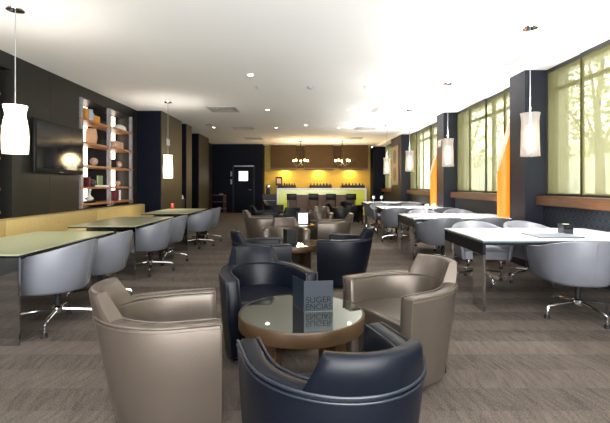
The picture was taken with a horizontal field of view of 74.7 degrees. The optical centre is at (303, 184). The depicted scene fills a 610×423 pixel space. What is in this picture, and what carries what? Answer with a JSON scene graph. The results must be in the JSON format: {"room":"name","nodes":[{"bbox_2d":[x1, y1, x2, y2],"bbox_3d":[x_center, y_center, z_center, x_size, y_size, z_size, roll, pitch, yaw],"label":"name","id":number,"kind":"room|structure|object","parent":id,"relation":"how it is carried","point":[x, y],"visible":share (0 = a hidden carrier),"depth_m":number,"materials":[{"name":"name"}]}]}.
{"room":"lounge bar","nodes":[
{"label":"lounge bar","id":0,"kind":"room"},
{"bbox_2d":[0,50,211,218],"bbox_3d":[-4.585,-0.305,7.800,0.730,3.150,23.600,0,0,0],"label":"wall","id":1,"kind":"structure","parent":0,"point":[47,95],"depth_m":6.66,"materials":[{"name":"black paint"}]},
{"bbox_2d":[32,117,82,174],"bbox_3d":[-4.181,-0.620,6.840,0.079,0.860,1.360,0,0,0],"label":"television","id":2,"kind":"object","parent":1,"relation":"attached to","point":[57,148],"visible":1,"depth_m":6.70,"materials":[{"name":"black plastic"}]},
{"bbox_2d":[79,97,132,208],"bbox_3d":[-4.402,-0.603,8.668,0.433,2.106,2.305,0,0,0],"label":"bookshelf","id":3,"kind":"object","parent":1,"relation":"on","point":[109,128],"visible":0.79,"depth_m":8.63,"materials":[{"name":"wood"}]},
{"bbox_2d":[83,177,90,186],"bbox_3d":[-4.360,-0.062,7.978,0.180,0.200,0.060,0,0,0],"label":"book","id":4,"kind":"object","parent":3,"relation":"on","point":[86,180],"visible":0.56,"depth_m":7.95,"materials":[{"name":"red paper"}]},
{"bbox_2d":[83,189,96,202],"bbox_3d":[-4.350,0.210,8.100,0.300,0.295,0.300,0,0,0],"label":"sculpture","id":5,"kind":"object","parent":3,"relation":"on","point":[89,198],"visible":0.84,"depth_m":8.05,"materials":[{"name":"white ceramic"}]},
{"bbox_2d":[85,128,97,143],"bbox_3d":[-4.360,-0.993,8.199,0.230,0.320,0.230,0,0,0],"label":"vase","id":6,"kind":"object","parent":3,"relation":"on","point":[91,133],"visible":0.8,"depth_m":8.11,"materials":[{"name":"ceramic"}]},
{"bbox_2d":[111,141,122,148],"bbox_3d":[-4.360,-0.917,9.277,0.160,0.170,0.420,0,0,0],"label":"storage box","id":7,"kind":"object","parent":3,"relation":"on","point":[116,144],"visible":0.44,"depth_m":9.18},
{"bbox_2d":[137,111,181,212],"bbox_3d":[-3.936,-0.304,10.960,0.668,3.148,1.680,0,0,0],"label":"column","id":8,"kind":"structure","parent":0,"point":[156,192],"depth_m":10.12,"materials":[{"name":"brown paint"}]},
{"bbox_2d":[182,124,191,208],"bbox_3d":[-3.936,-0.304,12.560,0.668,3.148,0.580,0,0,0],"label":"column","id":9,"kind":"structure","parent":0,"point":[186,129],"depth_m":12.37,"materials":[{"name":"black paint"}]},
{"bbox_2d":[192,134,208,209],"bbox_3d":[-4.051,-0.304,15.350,0.438,3.148,1.500,0,0,0],"label":"column","id":10,"kind":"structure","parent":0,"point":[200,143],"depth_m":14.81,"materials":[{"name":"black paint"}]},
{"bbox_2d":[212,144,264,212],"bbox_3d":[-3.450,-0.304,19.000,3.100,3.148,1.200,0,0,0],"label":"wall","id":11,"kind":"structure","parent":0,"point":[224,156],"depth_m":18.40,"materials":[{"name":"black paint"}]},
{"bbox_2d":[232,165,254,212],"bbox_3d":[-2.780,0.185,18.359,1.040,2.170,0.082,0,0,0],"label":"door","id":12,"kind":"structure","parent":11,"relation":"in","point":[243,176],"depth_m":18.38,"materials":[{"name":"black wood"}]},
{"bbox_2d":[0,0,609,146],"bbox_3d":[-1.310,-1.980,7.800,9.380,0.200,23.600,0,0,0],"label":"ceiling","id":13,"kind":"structure","parent":0,"point":[140,55],"depth_m":5.67,"materials":[{"name":"paint"}]},
{"bbox_2d":[1,4,28,154],"bbox_3d":[-3.060,-1.105,4.240,0.244,1.550,0.244,0,0,22],"label":"pendant lamp","id":14,"kind":"object","parent":13,"relation":"hanging from","point":[14,130],"visible":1,"depth_m":4.16,"materials":[{"name":"white glass"}]},
{"bbox_2d":[163,101,172,177],"bbox_3d":[-3.060,-1.015,9.000,0.209,1.730,0.209,0,0,25],"label":"pendant lamp","id":15,"kind":"object","parent":13,"relation":"hanging from","point":[167,167],"visible":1,"depth_m":8.92,"materials":[{"name":"glass"}]},
{"bbox_2d":[206,106,238,111],"bbox_3d":[-2.000,-1.873,9.900,0.700,0.014,0.700,0,0,0],"label":"ceiling vent","id":16,"kind":"object","parent":13,"relation":"in","point":[211,108],"visible":1,"depth_m":9.81,"materials":[{"name":"silver metal"}]},
{"bbox_2d":[230,126,254,129],"bbox_3d":[-2.000,-1.873,13.100,0.700,0.014,0.700,0,0,0],"label":"ceiling vent","id":17,"kind":"object","parent":13,"relation":"in","point":[233,127],"visible":1,"depth_m":13.04,"materials":[{"name":"grey plastic"}]},
{"bbox_2d":[383,125,389,173],"bbox_3d":[2.600,-1.110,12.550,0.216,1.540,0.216,0,0,0],"label":"pendant lamp","id":18,"kind":"object","parent":13,"relation":"hanging from","point":[386,160],"visible":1,"depth_m":12.47,"materials":[{"name":"beige"}]},
{"bbox_2d":[370,107,403,112],"bbox_3d":[2.070,-1.873,10.000,0.700,0.014,0.700,0,0,0],"label":"ceiling vent","id":19,"kind":"object","parent":13,"relation":"in","point":[376,109],"visible":1,"depth_m":9.94,"materials":[{"name":"grey plastic"}]},
{"bbox_2d":[405,109,413,170],"bbox_3d":[2.630,-1.110,9.960,0.216,1.540,0.216,0,0,0],"label":"pendant lamp","id":20,"kind":"object","parent":13,"relation":"hanging from","point":[409,166],"visible":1,"depth_m":9.89,"materials":[{"name":"beige"}]},
{"bbox_2d":[442,82,453,166],"bbox_3d":[2.650,-1.110,7.370,0.216,1.540,0.216,0,0,0],"label":"pendant lamp","id":21,"kind":"object","parent":13,"relation":"hanging from","point":[447,143],"visible":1,"depth_m":7.29,"materials":[{"name":"beige"}]},
{"bbox_2d":[502,54,527,65],"bbox_3d":[3.163,-1.875,6.000,0.105,0.010,0.560,0,0,0],"label":"ceiling vent","id":22,"kind":"object","parent":13,"relation":"in","point":[520,56],"visible":1,"depth_m":5.97,"materials":[{"name":"silver metal"}]},
{"bbox_2d":[520,23,540,156],"bbox_3d":[2.680,-1.110,4.740,0.216,1.540,0.216,0,0,0],"label":"pendant lamp","id":23,"kind":"object","parent":13,"relation":"hanging from","point":[530,128],"visible":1,"depth_m":4.67,"materials":[{"name":"white glass"}]},
{"bbox_2d":[0,213,609,422],"bbox_3d":[-0.900,1.320,7.800,10.200,0.100,23.600,0,0,0],"label":"floor","id":24,"kind":"structure","parent":0,"point":[507,362],"depth_m":3.02,"materials":[{"name":"carpet"}]},
{"bbox_2d":[0,220,4,237],"bbox_3d":[-3.850,0.870,4.165,0.720,0.800,2.327,0,0,0],"label":"bench","id":25,"kind":"object","parent":24,"relation":"on","point":[2,222],"visible":0.14,"depth_m":5.27,"materials":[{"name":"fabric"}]},
{"bbox_2d":[0,210,95,236],"bbox_3d":[-3.850,0.870,6.500,0.720,0.800,2.327,0,0,0],"label":"bench","id":26,"kind":"object","parent":24,"relation":"on","point":[60,221],"visible":0.18,"depth_m":6.22,"materials":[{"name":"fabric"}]},
{"bbox_2d":[0,231,113,345],"bbox_3d":[-2.700,0.909,3.940,0.900,0.722,1.580,0,0,0],"label":"dining table","id":27,"kind":"object","parent":24,"relation":"on","point":[15,248],"visible":0.7,"depth_m":3.17,"materials":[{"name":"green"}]},
{"bbox_2d":[21,238,97,338],"bbox_3d":[-2.241,0.882,3.640,0.682,0.775,0.682,0,0,0],"label":"swivel chair","id":28,"kind":"object","parent":24,"relation":"on","point":[68,268],"visible":0.83,"depth_m":3.41,"materials":[{"name":"grey leather"}]},
{"bbox_2d":[65,230,132,307],"bbox_3d":[-2.221,0.882,4.360,0.682,0.775,0.682,0,0,3],"label":"swivel chair","id":29,"kind":"object","parent":24,"relation":"on","point":[112,252],"visible":0.54,"depth_m":4.18,"materials":[{"name":"grey leather"}]},
{"bbox_2d":[86,204,144,220],"bbox_3d":[-3.850,0.870,8.835,0.720,0.800,2.327,0,0,0],"label":"bench","id":30,"kind":"object","parent":24,"relation":"on","point":[132,210],"visible":0.18,"depth_m":8.65,"materials":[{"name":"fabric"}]},
{"bbox_2d":[68,217,173,279],"bbox_3d":[-2.700,0.909,6.120,0.900,0.722,1.580,0,0,0],"label":"dining table","id":31,"kind":"object","parent":24,"relation":"on","point":[119,224],"visible":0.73,"depth_m":5.34,"materials":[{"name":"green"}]},
{"bbox_2d":[88,277,222,422],"bbox_3d":[-0.805,0.899,2.189,0.664,0.742,0.719,0,0,-15],"label":"armchair","id":32,"kind":"object","parent":24,"relation":"on","point":[162,352],"visible":1,"depth_m":1.92,"materials":[{"name":"beige leather"}]},
{"bbox_2d":[136,219,174,276],"bbox_3d":[-2.251,0.882,5.840,0.682,0.775,0.682,0,0,-5],"label":"swivel chair","id":33,"kind":"object","parent":24,"relation":"on","point":[155,237],"visible":0.77,"depth_m":5.61,"materials":[{"name":"grey leather"}]},
{"bbox_2d":[145,215,188,265],"bbox_3d":[-2.271,0.882,6.620,0.682,0.775,0.682,0,0,7],"label":"swivel chair","id":34,"kind":"object","parent":24,"relation":"on","point":[179,223],"visible":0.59,"depth_m":6.48,"materials":[{"name":"grey leather"}]},
{"bbox_2d":[141,209,206,250],"bbox_3d":[-2.700,0.909,8.500,0.900,0.722,1.580,0,0,0],"label":"dining table","id":35,"kind":"object","parent":24,"relation":"on","point":[182,245],"visible":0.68,"depth_m":7.71,"materials":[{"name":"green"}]},
{"bbox_2d":[188,209,214,248],"bbox_3d":[-2.201,0.882,8.250,0.682,0.775,0.682,0,0,-7],"label":"swivel chair","id":36,"kind":"object","parent":24,"relation":"on","point":[198,222],"visible":0.77,"depth_m":8.01,"materials":[{"name":"grey leather"}]},
{"bbox_2d":[190,207,221,243],"bbox_3d":[-2.201,0.882,9.000,0.682,0.775,0.682,0,0,6],"label":"swivel chair","id":37,"kind":"object","parent":24,"relation":"on","point":[216,213],"visible":0.42,"depth_m":8.88,"materials":[{"name":"grey leather"}]},
{"bbox_2d":[209,195,226,213],"bbox_3d":[-3.880,0.855,17.900,0.740,0.830,0.480,0,0,0],"label":"trolley","id":38,"kind":"object","parent":24,"relation":"on","point":[211,201],"visible":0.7,"depth_m":17.72,"materials":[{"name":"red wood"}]},
{"bbox_2d":[243,210,272,237],"bbox_3d":[-0.955,0.899,8.399,0.664,0.742,0.719,0,0,-9],"label":"armchair","id":39,"kind":"object","parent":24,"relation":"on","point":[254,225],"visible":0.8,"depth_m":8.12,"materials":[{"name":"beige leather"}]},
{"bbox_2d":[230,228,291,261],"bbox_3d":[-0.545,0.899,4.749,0.664,0.742,0.719,0,0,-15],"label":"armchair","id":40,"kind":"object","parent":24,"relation":"on","point":[283,252],"visible":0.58,"depth_m":4.51,"materials":[{"name":"black leather"}]},
{"bbox_2d":[250,205,276,217],"bbox_3d":[-1.055,0.899,10.199,0.664,0.742,0.719,0,0,-12],"label":"armchair","id":41,"kind":"object","parent":24,"relation":"on","point":[254,212],"visible":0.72,"depth_m":9.94,"materials":[{"name":"black leather"}]},
{"bbox_2d":[218,245,317,360],"bbox_3d":[-0.347,0.899,3.229,0.719,0.742,0.664,0,0,-23],"label":"armchair","id":42,"kind":"object","parent":24,"relation":"on","point":[252,273],"visible":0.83,"depth_m":3.25,"materials":[{"name":"black leather"}]},
{"bbox_2d":[262,194,276,209],"bbox_3d":[-1.470,0.830,17.195,0.580,0.880,0.510,0,0,0],"label":"countertop","id":43,"kind":"structure","parent":24,"relation":"on","point":[271,199],"depth_m":16.95,"materials":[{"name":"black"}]},
{"bbox_2d":[262,201,283,216],"bbox_3d":[-1.055,0.899,13.300,0.664,0.742,0.719,0,0,6],"label":"armchair","id":44,"kind":"object","parent":24,"relation":"on","point":[279,209],"visible":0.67,"depth_m":13.02,"materials":[{"name":"black leather"}]},
{"bbox_2d":[262,217,310,264],"bbox_3d":[-0.290,0.899,6.245,0.719,0.742,0.664,0,0,-6],"label":"armchair","id":45,"kind":"object","parent":24,"relation":"on","point":[278,223],"visible":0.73,"depth_m":6.36,"materials":[{"name":"beige leather"}]},
{"bbox_2d":[278,207,310,222],"bbox_3d":[-0.240,0.899,9.205,0.719,0.742,0.664,0,0,-6],"label":"armchair","id":46,"kind":"object","parent":24,"relation":"on","point":[289,211],"visible":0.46,"depth_m":9.40,"materials":[{"name":"black leather"}]},
{"bbox_2d":[281,239,315,268],"bbox_3d":[-0.170,1.030,5.470,0.784,0.481,0.784,0,0,0],"label":"coffee table","id":47,"kind":"object","parent":24,"relation":"on","point":[304,247],"visible":0.36,"depth_m":5.26,"materials":[{"name":"brown wood"}]},
{"bbox_2d":[283,228,296,242],"bbox_3d":[-0.215,0.699,5.514,0.222,0.180,0.082,0,0,29],"label":"menu card","id":48,"kind":"object","parent":47,"relation":"on","point":[289,235],"visible":1,"depth_m":5.49,"materials":[{"name":"black"}]},
{"bbox_2d":[281,239,315,246],"bbox_3d":[-0.170,0.799,5.470,0.752,0.018,0.752,0,0,0],"label":"mirror","id":49,"kind":"object","parent":47,"relation":"on","point":[300,242],"depth_m":5.40,"materials":[{"name":"grey mirror"}]},
{"bbox_2d":[238,294,364,369],"bbox_3d":[-0.015,1.030,2.510,0.784,0.481,0.784,0,0,0],"label":"coffee table","id":50,"kind":"object","parent":24,"relation":"on","point":[279,324],"visible":0.74,"depth_m":2.30,"materials":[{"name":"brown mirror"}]},
{"bbox_2d":[241,295,361,332],"bbox_3d":[-0.015,0.799,2.510,0.752,0.018,0.752,0,0,0],"label":"mirror","id":51,"kind":"object","parent":50,"relation":"on","point":[273,314],"depth_m":2.38,"materials":[{"name":"grey mirror"}]},
{"bbox_2d":[293,276,332,311],"bbox_3d":[0.027,0.694,2.536,0.296,0.190,0.109,0,0,29],"label":"menu card","id":52,"kind":"object","parent":50,"relation":"on","point":[308,296],"visible":1,"depth_m":2.50,"materials":[{"name":"black paper"}]},
{"bbox_2d":[298,223,315,229],"bbox_3d":[-0.160,1.030,8.000,0.784,0.481,0.784,0,0,0],"label":"coffee table","id":53,"kind":"object","parent":24,"relation":"on","point":[310,226],"visible":0.23,"depth_m":7.80,"materials":[{"name":"brown wood"}]},
{"bbox_2d":[297,212,308,224],"bbox_3d":[-0.030,0.668,8.100,0.218,0.241,0.218,0,0,-7],"label":"menu sign","id":54,"kind":"object","parent":53,"relation":"on","point":[301,216],"visible":0.91,"depth_m":8.01,"materials":[{"name":"white"}]},
{"bbox_2d":[309,194,318,205],"bbox_3d":[0.387,0.810,16.290,0.400,0.920,0.400,0,0,0],"label":"bar stool","id":55,"kind":"object","parent":24,"relation":"on","point":[311,196],"visible":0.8,"depth_m":16.09,"materials":[{"name":"black leather"}]},
{"bbox_2d":[307,206,333,236],"bbox_3d":[0.381,0.899,9.705,0.719,0.742,0.664,0,0,12],"label":"armchair","id":56,"kind":"object","parent":24,"relation":"on","point":[319,212],"visible":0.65,"depth_m":9.84,"materials":[{"name":"beige leather"}]},
{"bbox_2d":[277,188,366,214],"bbox_3d":[0.740,0.703,17.075,3.760,1.135,0.650,0,0,0],"label":"bar counter","id":57,"kind":"object","parent":24,"relation":"on","point":[302,201],"depth_m":16.80,"materials":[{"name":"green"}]},
{"bbox_2d":[277,188,366,189],"bbox_3d":[0.740,0.165,17.075,3.760,0.060,0.650,0,0,0],"label":"countertop","id":58,"kind":"structure","parent":57,"relation":"on","point":[277,188],"depth_m":16.75,"materials":[{"name":"white"}]},
{"bbox_2d":[340,185,364,187],"bbox_3d":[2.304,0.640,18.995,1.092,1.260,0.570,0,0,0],"label":"bottles","id":59,"kind":"object","parent":58,"relation":"on","point":[341,186],"visible":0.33,"depth_m":18.73,"materials":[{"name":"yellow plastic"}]},
{"bbox_2d":[326,194,335,206],"bbox_3d":[1.092,0.810,16.290,0.400,0.920,0.400,0,0,0],"label":"bar stool","id":60,"kind":"object","parent":24,"relation":"on","point":[328,196],"visible":0.71,"depth_m":16.09,"materials":[{"name":"black leather"}]},
{"bbox_2d":[236,322,426,422],"bbox_3d":[0.146,0.899,1.545,0.719,0.742,0.664,0,0,-18],"label":"armchair","id":61,"kind":"object","parent":24,"relation":"on","point":[383,382],"visible":1,"depth_m":1.29,"materials":[{"name":"black leather"}]},
{"bbox_2d":[317,213,353,239],"bbox_3d":[0.605,0.899,7.500,0.664,0.742,0.719,0,0,6],"label":"armchair","id":62,"kind":"object","parent":24,"relation":"on","point":[325,227],"visible":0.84,"depth_m":7.19,"materials":[{"name":"beige leather"}]},
{"bbox_2d":[326,203,350,218],"bbox_3d":[0.975,0.899,11.899,0.664,0.742,0.719,0,0,-12],"label":"armchair","id":63,"kind":"object","parent":24,"relation":"on","point":[339,212],"visible":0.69,"depth_m":11.60,"materials":[{"name":"black leather"}]},
{"bbox_2d":[316,226,374,285],"bbox_3d":[0.570,0.899,5.119,0.664,0.742,0.719,0,0,18],"label":"armchair","id":64,"kind":"object","parent":24,"relation":"on","point":[339,255],"visible":0.92,"depth_m":4.85,"materials":[{"name":"black leather"}]},
{"bbox_2d":[339,201,360,223],"bbox_3d":[1.498,0.899,13.396,0.719,0.742,0.664,0,0,30],"label":"armchair","id":65,"kind":"object","parent":24,"relation":"on","point":[356,209],"visible":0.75,"depth_m":13.19,"materials":[{"name":"black leather"}]},
{"bbox_2d":[345,194,355,204],"bbox_3d":[1.907,0.810,16.290,0.400,0.920,0.400,0,0,0],"label":"bar stool","id":66,"kind":"object","parent":24,"relation":"on","point":[348,196],"visible":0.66,"depth_m":16.09,"materials":[{"name":"black leather"}]},
{"bbox_2d":[364,202,386,228],"bbox_3d":[2.150,0.882,11.861,0.682,0.775,0.682,0,0,1],"label":"swivel chair","id":67,"kind":"object","parent":24,"relation":"on","point":[366,207],"visible":0.38,"depth_m":11.77,"materials":[{"name":"grey plastic"}]},
{"bbox_2d":[369,203,392,232],"bbox_3d":[2.100,0.882,10.819,0.682,0.775,0.682,0,0,-6],"label":"swivel chair","id":68,"kind":"object","parent":24,"relation":"on","point":[372,206],"visible":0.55,"depth_m":10.78,"materials":[{"name":"grey plastic"}]},
{"bbox_2d":[361,202,423,226],"bbox_3d":[2.780,0.909,12.700,1.760,0.722,1.100,0,0,0],"label":"dining table","id":69,"kind":"object","parent":24,"relation":"on","point":[363,204],"visible":0.45,"depth_m":12.53,"materials":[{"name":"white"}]},
{"bbox_2d":[380,208,410,243],"bbox_3d":[2.080,0.882,9.021,0.682,0.775,0.682,0,0,7],"label":"swivel chair","id":70,"kind":"object","parent":24,"relation":"on","point":[389,217],"visible":0.68,"depth_m":8.80,"materials":[{"name":"leather"}]},
{"bbox_2d":[343,254,457,386],"bbox_3d":[0.744,0.899,2.802,0.664,0.742,0.719,0,0,-29],"label":"armchair","id":71,"kind":"object","parent":24,"relation":"on","point":[418,302],"visible":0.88,"depth_m":2.70,"materials":[{"name":"beige leather"}]},
{"bbox_2d":[375,206,458,238],"bbox_3d":[2.740,0.909,9.920,1.760,0.722,1.100,0,0,0],"label":"dining table","id":72,"kind":"object","parent":24,"relation":"on","point":[378,209],"visible":0.44,"depth_m":9.74,"materials":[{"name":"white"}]},
{"bbox_2d":[408,209,439,250],"bbox_3d":[2.420,0.882,7.999,0.682,0.775,0.682,0,0,-3],"label":"swivel chair","id":73,"kind":"object","parent":24,"relation":"on","point":[415,211],"visible":0.24,"depth_m":8.23,"materials":[{"name":"leather"}]},
{"bbox_2d":[430,148,436,205],"bbox_3d":[3.445,0.060,10.520,0.280,2.420,0.280,0,0,0],"label":"curtain","id":74,"kind":"object","parent":24,"relation":"on","point":[433,174],"visible":0.34,"depth_m":10.44,"materials":[{"name":"orange fabric"}]},
{"bbox_2d":[415,218,463,267],"bbox_3d":[2.200,0.882,6.361,0.682,0.775,0.682,0,0,-3],"label":"swivel chair","id":75,"kind":"object","parent":24,"relation":"on","point":[431,232],"visible":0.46,"depth_m":6.16,"materials":[{"name":"grey plastic"}]},
{"bbox_2d":[398,214,511,260],"bbox_3d":[2.680,0.909,7.130,1.760,0.722,1.100,0,0,0],"label":"dining table","id":76,"kind":"object","parent":24,"relation":"on","point":[407,219],"visible":0.55,"depth_m":6.96,"materials":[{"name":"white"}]},
{"bbox_2d":[443,209,475,248],"bbox_3d":[3.140,0.882,8.039,0.682,0.775,0.682,0,0,5],"label":"swivel chair","id":77,"kind":"object","parent":24,"relation":"on","point":[449,211],"visible":0.12,"depth_m":8.28,"materials":[{"name":"leather"}]},
{"bbox_2d":[452,220,513,287],"bbox_3d":[2.300,0.882,5.279,0.682,0.775,0.682,0,0,7],"label":"swivel chair","id":78,"kind":"object","parent":24,"relation":"on","point":[493,252],"visible":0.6,"depth_m":5.06,"materials":[{"name":"grey plastic"}]},
{"bbox_2d":[467,218,508,268],"bbox_3d":[2.900,0.882,6.361,0.682,0.775,0.682,0,0,0],"label":"swivel chair","id":79,"kind":"object","parent":24,"relation":"on","point":[499,222],"visible":0.2,"depth_m":6.06,"materials":[{"name":"leather"}]},
{"bbox_2d":[497,121,509,216],"bbox_3d":[3.445,0.060,6.860,0.280,2.420,0.280,0,0,0],"label":"curtain","id":80,"kind":"object","parent":24,"relation":"on","point":[503,166],"visible":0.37,"depth_m":6.78,"materials":[{"name":"orange fabric"}]},
{"bbox_2d":[444,228,609,311],"bbox_3d":[2.670,0.909,4.550,1.760,0.722,1.100,0,0,0],"label":"dining table","id":81,"kind":"object","parent":24,"relation":"on","point":[475,240],"visible":0.75,"depth_m":4.23,"materials":[{"name":"white"}]},
{"bbox_2d":[521,233,584,237],"bbox_3d":[2.660,0.542,4.290,0.460,0.012,0.370,0,0,0],"label":"menu board","id":82,"kind":"object","parent":81,"relation":"on","point":[538,235],"visible":1,"depth_m":4.25,"materials":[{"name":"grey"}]},
{"bbox_2d":[558,224,572,233],"bbox_3d":[2.960,0.494,4.530,0.110,0.107,0.110,0,0,0],"label":"box","id":83,"kind":"object","parent":81,"relation":"on","point":[562,228],"visible":0.91,"depth_m":4.47,"materials":[{"name":"black"}]},
{"bbox_2d":[503,220,554,286],"bbox_3d":[3.000,0.882,5.299,0.682,0.775,0.682,0,0,-6],"label":"swivel chair","id":84,"kind":"object","parent":24,"relation":"on","point":[520,251],"visible":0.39,"depth_m":5.39,"materials":[{"name":"leather"}]},
{"bbox_2d":[527,241,609,329],"bbox_3d":[2.640,0.882,3.861,0.682,0.775,0.682,0,0,7],"label":"swivel chair","id":85,"kind":"object","parent":24,"relation":"on","point":[579,264],"visible":1,"depth_m":3.66,"materials":[{"name":"grey leather"}]},
{"bbox_2d":[265,146,370,201],"bbox_3d":[0.675,-0.304,19.450,5.150,3.148,0.300,0,0,0],"label":"wall","id":86,"kind":"structure","parent":0,"point":[302,178],"depth_m":19.30,"materials":[{"name":"yellow paint"}]},
{"bbox_2d":[270,145,296,168],"bbox_3d":[-0.973,-1.312,19.045,1.254,1.125,0.490,0,0,0],"label":"upper cabinet","id":87,"kind":"object","parent":86,"relation":"attached to","point":[282,156],"visible":1,"depth_m":18.80,"materials":[{"name":"red wood"}]},
{"bbox_2d":[296,146,303,167],"bbox_3d":[-0.170,-1.340,19.195,0.380,1.060,0.190,0,0,0],"label":"panel","id":88,"kind":"object","parent":86,"relation":"attached to","point":[297,147],"visible":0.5,"depth_m":19.10,"materials":[{"name":"wood"}]},
{"bbox_2d":[304,145,333,168],"bbox_3d":[0.707,-1.312,19.045,1.400,1.125,0.490,0,0,0],"label":"upper cabinet","id":89,"kind":"object","parent":86,"relation":"attached to","point":[318,156],"visible":1,"depth_m":18.80,"materials":[{"name":"red wood"}]},
{"bbox_2d":[333,146,340,167],"bbox_3d":[1.569,-1.340,19.195,0.380,1.060,0.190,0,0,0],"label":"panel","id":90,"kind":"object","parent":86,"relation":"attached to","point":[336,149],"visible":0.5,"depth_m":19.10,"materials":[{"name":"wood"}]},
{"bbox_2d":[340,145,368,168],"bbox_3d":[2.378,-1.312,19.045,1.320,1.125,0.490,0,0,0],"label":"upper cabinet","id":91,"kind":"object","parent":86,"relation":"attached to","point":[357,155],"visible":1,"depth_m":18.80,"materials":[{"name":"red wood"}]},
{"bbox_2d":[370,147,384,201],"bbox_3d":[3.700,-0.253,19.050,1.000,3.045,1.100,0,0,0],"label":"wall","id":92,"kind":"structure","parent":0,"point":[377,178],"depth_m":18.50,"materials":[{"name":"black paint"}]},
{"bbox_2d":[373,13,609,146],"bbox_3d":[3.765,-1.930,7.800,0.870,0.300,23.600,0,0,0],"label":"trim","id":93,"kind":"structure","parent":92,"relation":"attached to","point":[597,32],"depth_m":6.00,"materials":[{"name":"white paint"}]},
{"bbox_2d":[457,107,468,191],"bbox_3d":[3.757,-0.807,9.395,0.018,1.938,0.810,0,0,0],"label":"blind","id":94,"kind":"object","parent":93,"relation":"hanging from","point":[463,115],"visible":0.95,"depth_m":9.43,"materials":[{"name":"green fabric"}]},
{"bbox_2d":[469,98,485,192],"bbox_3d":[3.735,-0.807,8.620,0.018,1.938,0.820,0,0,0],"label":"blind","id":95,"kind":"object","parent":93,"relation":"hanging from","point":[477,111],"visible":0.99,"depth_m":8.61,"materials":[{"name":"green"}]},
{"bbox_2d":[486,90,503,192],"bbox_3d":[3.757,-0.807,7.840,0.018,1.938,0.820,0,0,0],"label":"blind","id":96,"kind":"object","parent":93,"relation":"hanging from","point":[494,104],"visible":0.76,"depth_m":7.94,"materials":[{"name":"green fabric"}]},
{"bbox_2d":[504,87,509,134],"bbox_3d":[3.735,-0.807,7.065,0.018,1.938,0.810,0,0,0],"label":"blind","id":97,"kind":"object","parent":93,"relation":"hanging from","point":[507,90],"visible":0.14,"depth_m":7.38,"materials":[{"name":"green"}]},
{"bbox_2d":[547,54,579,196],"bbox_3d":[3.757,-0.807,5.771,0.018,1.938,0.818,0,0,0],"label":"blind","id":98,"kind":"object","parent":93,"relation":"hanging from","point":[563,79],"visible":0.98,"depth_m":5.79,"materials":[{"name":"green"}]},
{"bbox_2d":[580,39,609,197],"bbox_3d":[3.735,-0.807,4.989,0.018,1.938,0.828,0,0,0],"label":"blind","id":99,"kind":"object","parent":93,"relation":"hanging from","point":[595,61],"visible":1,"depth_m":5.14,"materials":[{"name":"green"}]},
{"bbox_2d":[391,134,409,201],"bbox_3d":[3.760,-0.255,14.875,0.680,3.049,1.590,0,0,0],"label":"column","id":100,"kind":"structure","parent":0,"point":[398,193],"depth_m":14.08,"materials":[{"name":"paint"}]},
{"bbox_2d":[391,144,398,185],"bbox_3d":[3.401,-0.720,14.950,0.038,1.500,1.160,0,0,0],"label":"framed picture","id":101,"kind":"object","parent":100,"relation":"attached to","point":[395,149],"visible":1,"depth_m":14.81,"materials":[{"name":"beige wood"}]},
{"bbox_2d":[437,112,456,207],"bbox_3d":[3.760,-0.255,10.055,0.680,3.049,0.490,0,0,0],"label":"column","id":102,"kind":"structure","parent":0,"point":[446,121],"depth_m":9.81,"materials":[{"name":"paint"}]},
{"bbox_2d":[384,192,609,289],"bbox_3d":[3.875,0.785,7.250,0.350,0.970,22.500,0,0,0],"label":"wall","id":103,"kind":"structure","parent":0,"point":[592,219],"depth_m":5.86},
{"bbox_2d":[385,145,387,188],"bbox_3d":[3.757,-0.807,18.126,0.018,1.938,0.728,0,0,0],"label":"blind","id":104,"kind":"object","parent":103,"relation":"attached to","point":[386,147],"visible":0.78,"depth_m":18.21,"materials":[{"name":"green"}]},
{"bbox_2d":[388,144,390,188],"bbox_3d":[3.735,-0.807,17.434,0.018,1.938,0.738,0,0,0],"label":"blind","id":105,"kind":"object","parent":103,"relation":"attached to","point":[389,145],"visible":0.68,"depth_m":17.48,"materials":[{"name":"green"}]},
{"bbox_2d":[410,132,416,189],"bbox_3d":[3.735,-0.807,13.681,0.018,1.938,0.778,0,0,0],"label":"blind","id":106,"kind":"object","parent":103,"relation":"attached to","point":[413,137],"visible":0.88,"depth_m":13.51,"materials":[{"name":"green"}]},
{"bbox_2d":[406,190,429,195],"bbox_3d":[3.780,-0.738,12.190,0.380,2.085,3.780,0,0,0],"label":"window sill","id":107,"kind":"structure","parent":103,"relation":"in","point":[417,192],"depth_m":12.43,"materials":[{"name":"brown"}]},
{"bbox_2d":[417,129,422,189],"bbox_3d":[3.757,-0.807,12.938,0.018,1.938,0.788,0,0,0],"label":"blind","id":108,"kind":"object","parent":103,"relation":"attached to","point":[420,132],"visible":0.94,"depth_m":12.90,"materials":[{"name":"green"}]},
{"bbox_2d":[422,125,430,189],"bbox_3d":[3.735,-0.807,12.190,0.018,1.938,0.788,0,0,0],"label":"blind","id":109,"kind":"object","parent":103,"relation":"attached to","point":[427,130],"visible":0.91,"depth_m":12.20,"materials":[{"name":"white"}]},
{"bbox_2d":[431,122,436,165],"bbox_3d":[3.757,-0.807,11.442,0.018,1.938,0.788,0,0,0],"label":"blind","id":110,"kind":"object","parent":103,"relation":"attached to","point":[433,126],"visible":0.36,"depth_m":11.60,"materials":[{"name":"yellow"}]},
{"bbox_2d":[450,192,496,200],"bbox_3d":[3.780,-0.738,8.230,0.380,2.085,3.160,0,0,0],"label":"window sill","id":111,"kind":"structure","parent":103,"relation":"in","point":[465,195],"depth_m":8.38,"materials":[{"name":"brown"}]},
{"bbox_2d":[536,196,609,210],"bbox_3d":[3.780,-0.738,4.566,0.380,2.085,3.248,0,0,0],"label":"window sill","id":112,"kind":"structure","parent":103,"relation":"in","point":[559,201],"depth_m":5.29,"materials":[{"name":"brown wood"}]},
{"bbox_2d":[510,70,546,266],"bbox_3d":[3.760,-0.255,6.420,0.680,3.049,0.460,0,0,0],"label":"column","id":113,"kind":"structure","parent":0,"point":[528,175],"depth_m":6.19,"materials":[{"name":"paint"}]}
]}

